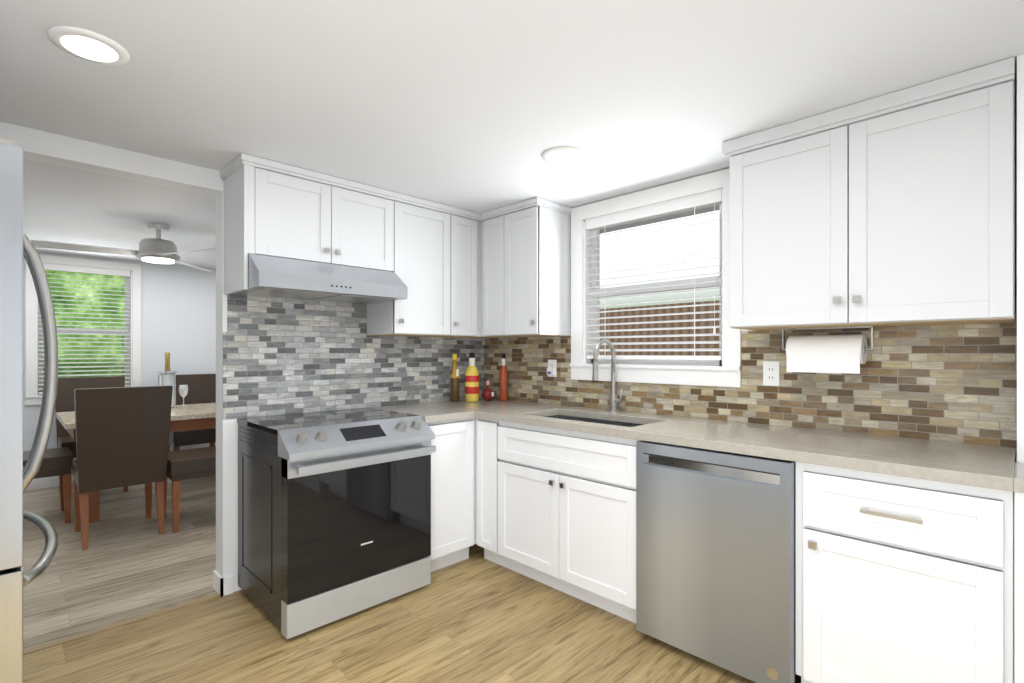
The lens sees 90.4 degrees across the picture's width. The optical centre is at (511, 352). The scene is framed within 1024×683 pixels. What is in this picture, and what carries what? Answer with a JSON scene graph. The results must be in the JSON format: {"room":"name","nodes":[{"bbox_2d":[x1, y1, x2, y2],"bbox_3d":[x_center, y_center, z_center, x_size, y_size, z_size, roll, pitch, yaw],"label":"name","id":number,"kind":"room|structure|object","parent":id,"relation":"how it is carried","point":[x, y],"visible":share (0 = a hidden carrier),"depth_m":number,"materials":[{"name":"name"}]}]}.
{"room":"kitchen","nodes":[
{"label":"kitchen","id":0,"kind":"room"},
{"bbox_2d":[0,122,222,195],"bbox_3d":[-2.108,-0.890,2.128,1.585,0.100,0.120,0,0,-45],"label":"ceiling beam","id":1,"kind":"structure","parent":0,"point":[51,148],"depth_m":2.33,"materials":[{"name":"white paint"}]},
{"bbox_2d":[23,251,215,479],"bbox_3d":[-3.674,0.160,5.505,4.120,2.200,0.120,0,0,-45],"label":"wall","id":2,"kind":"structure","parent":0,"point":[178,313],"depth_m":5.44,"materials":[{"name":"white paint"}]},
{"bbox_2d":[26,254,140,404],"bbox_3d":[-4.174,-0.215,4.986,0.860,1.390,0.152,0,0,-45],"label":"window","id":3,"kind":"structure","parent":2,"relation":"in","point":[33,396],"depth_m":4.95,"materials":[{"name":"white wood"}]},
{"bbox_2d":[38,264,129,393],"bbox_3d":[-4.165,-0.220,4.978,0.688,1.216,0.056,0,0,-45],"label":"window blind","id":4,"kind":"object","parent":3,"relation":"attached to","point":[50,267],"visible":0.69,"depth_m":4.98,"materials":[{"name":"white plastic"}]},
{"bbox_2d":[216,180,482,591],"bbox_3d":[-0.859,0.160,3.368,1.935,2.200,0.120,0,0,-45],"label":"wall","id":5,"kind":"structure","parent":0,"point":[226,497],"depth_m":2.67,"materials":[{"name":"white paint"}]},
{"bbox_2d":[224,153,383,270],"bbox_3d":[-1.090,-0.706,2.823,0.800,0.462,0.323,0,0,-45],"label":"upper cabinet","id":6,"kind":"object","parent":5,"relation":"attached to","point":[272,208],"depth_m":2.61,"materials":[{"name":"white wood"}]},
{"bbox_2d":[232,253,406,303],"bbox_3d":[-1.034,-0.388,2.767,0.795,0.173,0.461,0,0,-45],"label":"range hood","id":7,"kind":"object","parent":6,"relation":"attached to","point":[275,277],"visible":0.98,"depth_m":2.60,"materials":[{"name":"silver metal"}]},
{"bbox_2d":[223,294,483,418],"bbox_3d":[-0.859,0.003,3.277,1.806,0.686,0.008,0,0,-45],"label":"backsplash","id":8,"kind":"structure","parent":5,"relation":"attached to","point":[285,356],"depth_m":3.01,"materials":[{"name":"tile"}]},
{"bbox_2d":[367,189,463,336],"bbox_3d":[-0.651,-0.524,3.243,0.533,0.826,0.346,0,0,-45],"label":"upper cabinet","id":9,"kind":"object","parent":5,"relation":"attached to","point":[428,253],"depth_m":3.15,"materials":[{"name":"white wood"}]},
{"bbox_2d":[445,210,483,337],"bbox_3d":[-0.432,-0.524,3.460,0.310,0.826,0.346,0,0,-45],"label":"upper cabinet","id":10,"kind":"object","parent":5,"relation":"attached to","point":[472,220],"depth_m":3.41,"materials":[{"name":"white wood"}]},
{"bbox_2d":[468,336,510,338],"bbox_3d":[-0.208,-0.524,3.682,0.321,0.826,0.346,0,0,-45],"label":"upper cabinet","id":11,"kind":"object","parent":5,"relation":"attached to","point":[484,337],"depth_m":3.65,"materials":[{"name":"white wood"}]},
{"bbox_2d":[23,475,800,682],"bbox_3d":[-1.208,1.288,2.936,4.000,0.065,7.000,0,0,-45],"label":"floor","id":12,"kind":"structure","parent":0,"point":[476,616],"depth_m":2.33,"materials":[{"name":"brown wood"}]},
{"bbox_2d":[0,137,57,682],"bbox_3d":[-1.779,0.363,1.365,0.836,1.793,0.910,0,0,-45],"label":"refrigerator","id":13,"kind":"object","parent":12,"relation":"on","point":[16,476],"visible":1,"depth_m":1.26,"materials":[{"name":"silver metal"}]},
{"bbox_2d":[23,447,73,522],"bbox_3d":[-3.619,0.745,3.742,0.565,1.030,0.517,0,0,-45],"label":"dining chair","id":14,"kind":"object","parent":12,"relation":"on","point":[56,461],"visible":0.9,"depth_m":3.75,"materials":[{"name":"brown leather"}]},
{"bbox_2d":[55,376,127,491],"bbox_3d":[-3.827,0.745,4.651,0.517,1.030,0.565,0,0,-45],"label":"dining chair","id":15,"kind":"object","parent":12,"relation":"on","point":[66,386],"visible":0.21,"depth_m":4.66,"materials":[{"name":"brown leather"}]},
{"bbox_2d":[72,385,172,549],"bbox_3d":[-2.739,0.745,3.555,0.517,1.030,0.565,0,0,-45],"label":"dining chair","id":16,"kind":"object","parent":12,"relation":"on","point":[122,436],"visible":1,"depth_m":3.38,"materials":[{"name":"brown leather"}]},
{"bbox_2d":[56,403,215,522],"bbox_3d":[-2.897,0.879,4.466,1.600,0.762,0.950,0,0,-45],"label":"dining table","id":17,"kind":"object","parent":12,"relation":"on","point":[195,416],"visible":0.29,"depth_m":4.11,"materials":[{"name":"stone"}]},
{"bbox_2d":[157,352,177,408],"bbox_3d":[-3.055,0.247,4.513,0.150,0.500,0.150,0,0,-45],"label":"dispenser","id":18,"kind":"object","parent":17,"relation":"on","point":[167,376],"visible":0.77,"depth_m":4.49,"materials":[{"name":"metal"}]},
{"bbox_2d":[179,385,187,406],"bbox_3d":[-3.041,0.397,4.710,0.076,0.200,0.074,0,0,-45],"label":"wine glass","id":19,"kind":"object","parent":17,"relation":"on","point":[183,391],"visible":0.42,"depth_m":4.67,"materials":[{"name":"clear glass"}]},
{"bbox_2d":[158,374,215,451],"bbox_3d":[-3.260,0.745,5.215,0.517,1.030,0.565,0,0,-45],"label":"dining chair","id":20,"kind":"object","parent":12,"relation":"on","point":[201,388],"visible":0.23,"depth_m":5.31,"materials":[{"name":"brown leather"}]},
{"bbox_2d":[164,446,215,532],"bbox_3d":[-2.328,0.745,3.896,0.565,1.030,0.517,0,0,-45],"label":"dining chair","id":21,"kind":"object","parent":12,"relation":"on","point":[186,464],"visible":0.23,"depth_m":3.63,"materials":[{"name":"brown leather"}]},
{"bbox_2d":[237,408,435,638],"bbox_3d":[-0.911,0.802,2.671,0.761,0.915,0.740,0,0,-45],"label":"range","id":22,"kind":"object","parent":12,"relation":"on","point":[334,515],"visible":1,"depth_m":2.42,"materials":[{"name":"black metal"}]},
{"bbox_2d":[424,415,470,571],"bbox_3d":[-0.541,0.823,3.120,0.395,0.875,0.675,0,0,-45],"label":"base cabinet","id":23,"kind":"object","parent":12,"relation":"on","point":[451,461],"depth_m":2.93,"materials":[{"name":"white wood"}]},
{"bbox_2d":[367,403,474,418],"bbox_3d":[-0.569,0.365,3.119,0.354,0.038,0.638,0,0,-45],"label":"countertop","id":24,"kind":"structure","parent":23,"relation":"on","point":[425,410],"depth_m":3.05,"materials":[{"name":"beige stone"}]},
{"bbox_2d":[471,415,502,565],"bbox_3d":[0.057,0.823,3.158,0.686,0.875,0.269,0,0,-45],"label":"base cabinet","id":25,"kind":"object","parent":12,"relation":"on","point":[486,434],"depth_m":2.99,"materials":[{"name":"white wood"}]},
{"bbox_2d":[503,415,694,622],"bbox_3d":[0.439,0.823,2.821,0.618,0.875,0.971,0,0,-45],"label":"base cabinet","id":26,"kind":"object","parent":12,"relation":"on","point":[569,497],"depth_m":2.54,"materials":[{"name":"white wood"}]},
{"bbox_2d":[636,441,800,682],"bbox_3d":[0.983,0.826,2.235,0.616,0.868,0.621,0,0,-45],"label":"dishwasher","id":27,"kind":"object","parent":12,"relation":"on","point":[715,557],"visible":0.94,"depth_m":1.98,"materials":[{"name":"grey metal"}]},
{"bbox_2d":[796,455,1022,682],"bbox_3d":[1.420,0.823,1.834,0.618,0.875,0.558,0,0,-45],"label":"base cabinet","id":28,"kind":"object","parent":12,"relation":"on","point":[909,560],"depth_m":1.60,"materials":[{"name":"white wood"}]},
{"bbox_2d":[431,399,1015,494],"bbox_3d":[0.584,0.367,2.662,0.638,0.042,2.911,0,0,-45],"label":"countertop","id":29,"kind":"structure","parent":28,"relation":"on","point":[989,467],"depth_m":1.96,"materials":[{"name":"beige stone"}]},
{"bbox_2d":[450,354,458,401],"bbox_3d":[-0.402,0.176,3.586,0.063,0.338,0.066,0,0,-45],"label":"bottle","id":30,"kind":"object","parent":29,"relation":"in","point":[454,387],"visible":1,"depth_m":3.56,"materials":[{"name":"brown glass"}]},
{"bbox_2d":[465,353,478,401],"bbox_3d":[-0.283,0.172,3.608,0.103,0.345,0.102,0,0,-45],"label":"bottle","id":31,"kind":"object","parent":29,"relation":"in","point":[471,383],"visible":1,"depth_m":3.57,"materials":[{"name":"yellow glass"}]},
{"bbox_2d":[482,380,493,400],"bbox_3d":[-0.172,0.272,3.645,0.089,0.146,0.094,0,0,-45],"label":"bottle","id":32,"kind":"object","parent":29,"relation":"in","point":[487,393],"visible":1,"depth_m":3.62,"materials":[{"name":"red glass"}]},
{"bbox_2d":[499,354,507,400],"bbox_3d":[-0.060,0.177,3.674,0.067,0.336,0.066,0,0,-45],"label":"bottle","id":33,"kind":"object","parent":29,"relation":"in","point":[503,382],"visible":1,"depth_m":3.65,"materials":[{"name":"brown glass"}]},
{"bbox_2d":[592,339,622,412],"bbox_3d":[0.549,0.133,2.916,0.224,0.426,0.095,0,0,-45],"label":"faucet","id":34,"kind":"object","parent":29,"relation":"on","point":[595,376],"depth_m":2.96,"materials":[{"name":"silver metal"}]},
{"bbox_2d":[1019,471,1023,682],"bbox_3d":[1.695,0.823,1.313,0.276,0.875,0.565,0,0,-45],"label":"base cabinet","id":35,"kind":"object","parent":12,"relation":"on","point":[1021,485],"depth_m":1.41,"materials":[{"name":"white wood"}]},
{"bbox_2d":[0,0,1023,268],"bbox_3d":[-1.208,-0.990,2.936,4.240,0.100,7.240,0,0,-45],"label":"ceiling","id":36,"kind":"structure","parent":0,"point":[478,106],"depth_m":1.79,"materials":[{"name":"white paint"}]},
{"bbox_2d":[47,25,129,65],"bbox_3d":[-1.291,-0.934,1.558,0.196,0.010,0.196,0,0,-45],"label":"recessed light","id":37,"kind":"object","parent":36,"relation":"in","point":[88,45],"visible":1,"depth_m":1.55,"materials":[{"name":"white plastic"}]},
{"bbox_2d":[31,223,215,271],"bbox_3d":[-2.646,-0.798,3.637,1.152,0.281,1.231,0,0,-45],"label":"ceiling fan","id":38,"kind":"object","parent":36,"relation":"hanging from","point":[158,249],"visible":0.96,"depth_m":3.63,"materials":[{"name":"silver metal"}]},
{"bbox_2d":[542,146,582,163],"bbox_3d":[0.239,-0.934,2.415,0.196,0.010,0.196,0,0,-45],"label":"recessed light","id":39,"kind":"object","parent":36,"relation":"in","point":[562,154],"visible":1,"depth_m":2.40,"materials":[{"name":"white plastic"}]},
{"bbox_2d":[485,95,1016,461],"bbox_3d":[1.018,0.160,2.765,0.120,2.200,3.620,0,0,-45],"label":"wall","id":40,"kind":"structure","parent":0,"point":[1016,247],"depth_m":1.85,"materials":[{"name":"white paint"}]},
{"bbox_2d":[481,197,570,337],"bbox_3d":[0.090,-0.523,3.367,0.345,0.829,0.522,0,0,-45],"label":"upper cabinet","id":41,"kind":"object","parent":40,"relation":"attached to","point":[526,268],"visible":1,"depth_m":3.23,"materials":[{"name":"white wood"}]},
{"bbox_2d":[570,168,741,386],"bbox_3d":[0.804,-0.380,2.958,0.152,1.106,1.071,0,0,-45],"label":"window","id":42,"kind":"structure","parent":40,"relation":"in","point":[725,371],"depth_m":2.93,"materials":[{"name":"white wood"}]},
{"bbox_2d":[586,191,721,359],"bbox_3d":[0.792,-0.398,2.946,0.067,0.871,0.863,0,0,-45],"label":"window blind","id":43,"kind":"object","parent":42,"relation":"attached to","point":[702,201],"visible":0.94,"depth_m":2.88,"materials":[{"name":"white plastic"}]},
{"bbox_2d":[484,323,1016,447],"bbox_3d":[0.809,0.119,2.885,0.008,0.454,2.916,0,0,-45],"label":"backsplash","id":44,"kind":"structure","parent":40,"relation":"attached to","point":[954,383],"depth_m":2.20,"materials":[{"name":"tile"}]},
{"bbox_2d":[547,360,556,376],"bbox_3d":[0.260,0.105,3.408,0.034,0.116,0.072,0,0,-45],"label":"electrical outlet","id":45,"kind":"object","parent":44,"relation":"attached to","point":[552,369],"visible":1,"depth_m":3.40,"materials":[{"name":"white plastic"}]},
{"bbox_2d":[763,361,779,385],"bbox_3d":[1.242,0.100,2.438,0.006,0.116,0.072,0,0,-45],"label":"electrical outlet","id":46,"kind":"object","parent":44,"relation":"attached to","point":[771,373],"visible":1,"depth_m":2.44,"materials":[{"name":"white plastic"}]},
{"bbox_2d":[722,57,1015,329],"bbox_3d":[1.386,-0.523,2.062,0.345,0.829,0.930,0,0,-45],"label":"upper cabinet","id":47,"kind":"object","parent":40,"relation":"attached to","point":[897,208],"visible":1,"depth_m":1.87,"materials":[{"name":"white wood"}]},
{"bbox_2d":[781,326,874,373],"bbox_3d":[1.355,-0.011,2.198,0.126,0.193,0.342,0,0,-45],"label":"paper towel holder","id":48,"kind":"object","parent":47,"relation":"attached to","point":[845,353],"visible":0.98,"depth_m":2.15,"materials":[{"name":"white paper"}]},
{"bbox_2d":[1017,54,1023,462],"bbox_3d":[1.925,0.160,1.525,0.340,2.200,0.582,0,0,-45],"label":"wall","id":49,"kind":"structure","parent":0,"point":[1020,258],"depth_m":1.61,"materials":[{"name":"white paint"}]},
{"label":"outside","id":50,"kind":"structure","parent":0,"visible":0},
{"bbox_2d":[43,270,123,382],"bbox_3d":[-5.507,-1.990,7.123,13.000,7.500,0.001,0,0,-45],"label":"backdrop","id":51,"kind":"structure","parent":50,"point":[88,315],"depth_m":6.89,"materials":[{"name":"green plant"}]},
{"bbox_2d":[600,210,718,355],"bbox_3d":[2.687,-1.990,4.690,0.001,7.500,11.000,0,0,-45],"label":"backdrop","id":52,"kind":"structure","parent":50,"point":[676,245],"depth_m":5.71,"materials":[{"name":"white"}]},
{"bbox_3d":[-2.713,0.160,1.527,0.120,2.200,7.120,0,0,-45],"label":"wall","id":53,"kind":"structure","parent":0,"visible":0},
{"bbox_2d":[26,475,73,490],"bbox_3d":[-3.670,1.215,5.416,4.000,0.090,0.012,0,0,-45],"label":"baseboard","id":54,"kind":"structure","parent":53,"relation":"attached to","point":[52,481],"depth_m":4.73,"materials":[{"name":"white wood"}]},
{"bbox_2d":[213,570,232,591],"bbox_3d":[-0.747,1.215,3.560,2.387,0.090,0.036,0,0,-45],"label":"baseboard","id":55,"kind":"structure","parent":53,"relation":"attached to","point":[222,586],"depth_m":2.66,"materials":[{"name":"white wood"}]}
]}

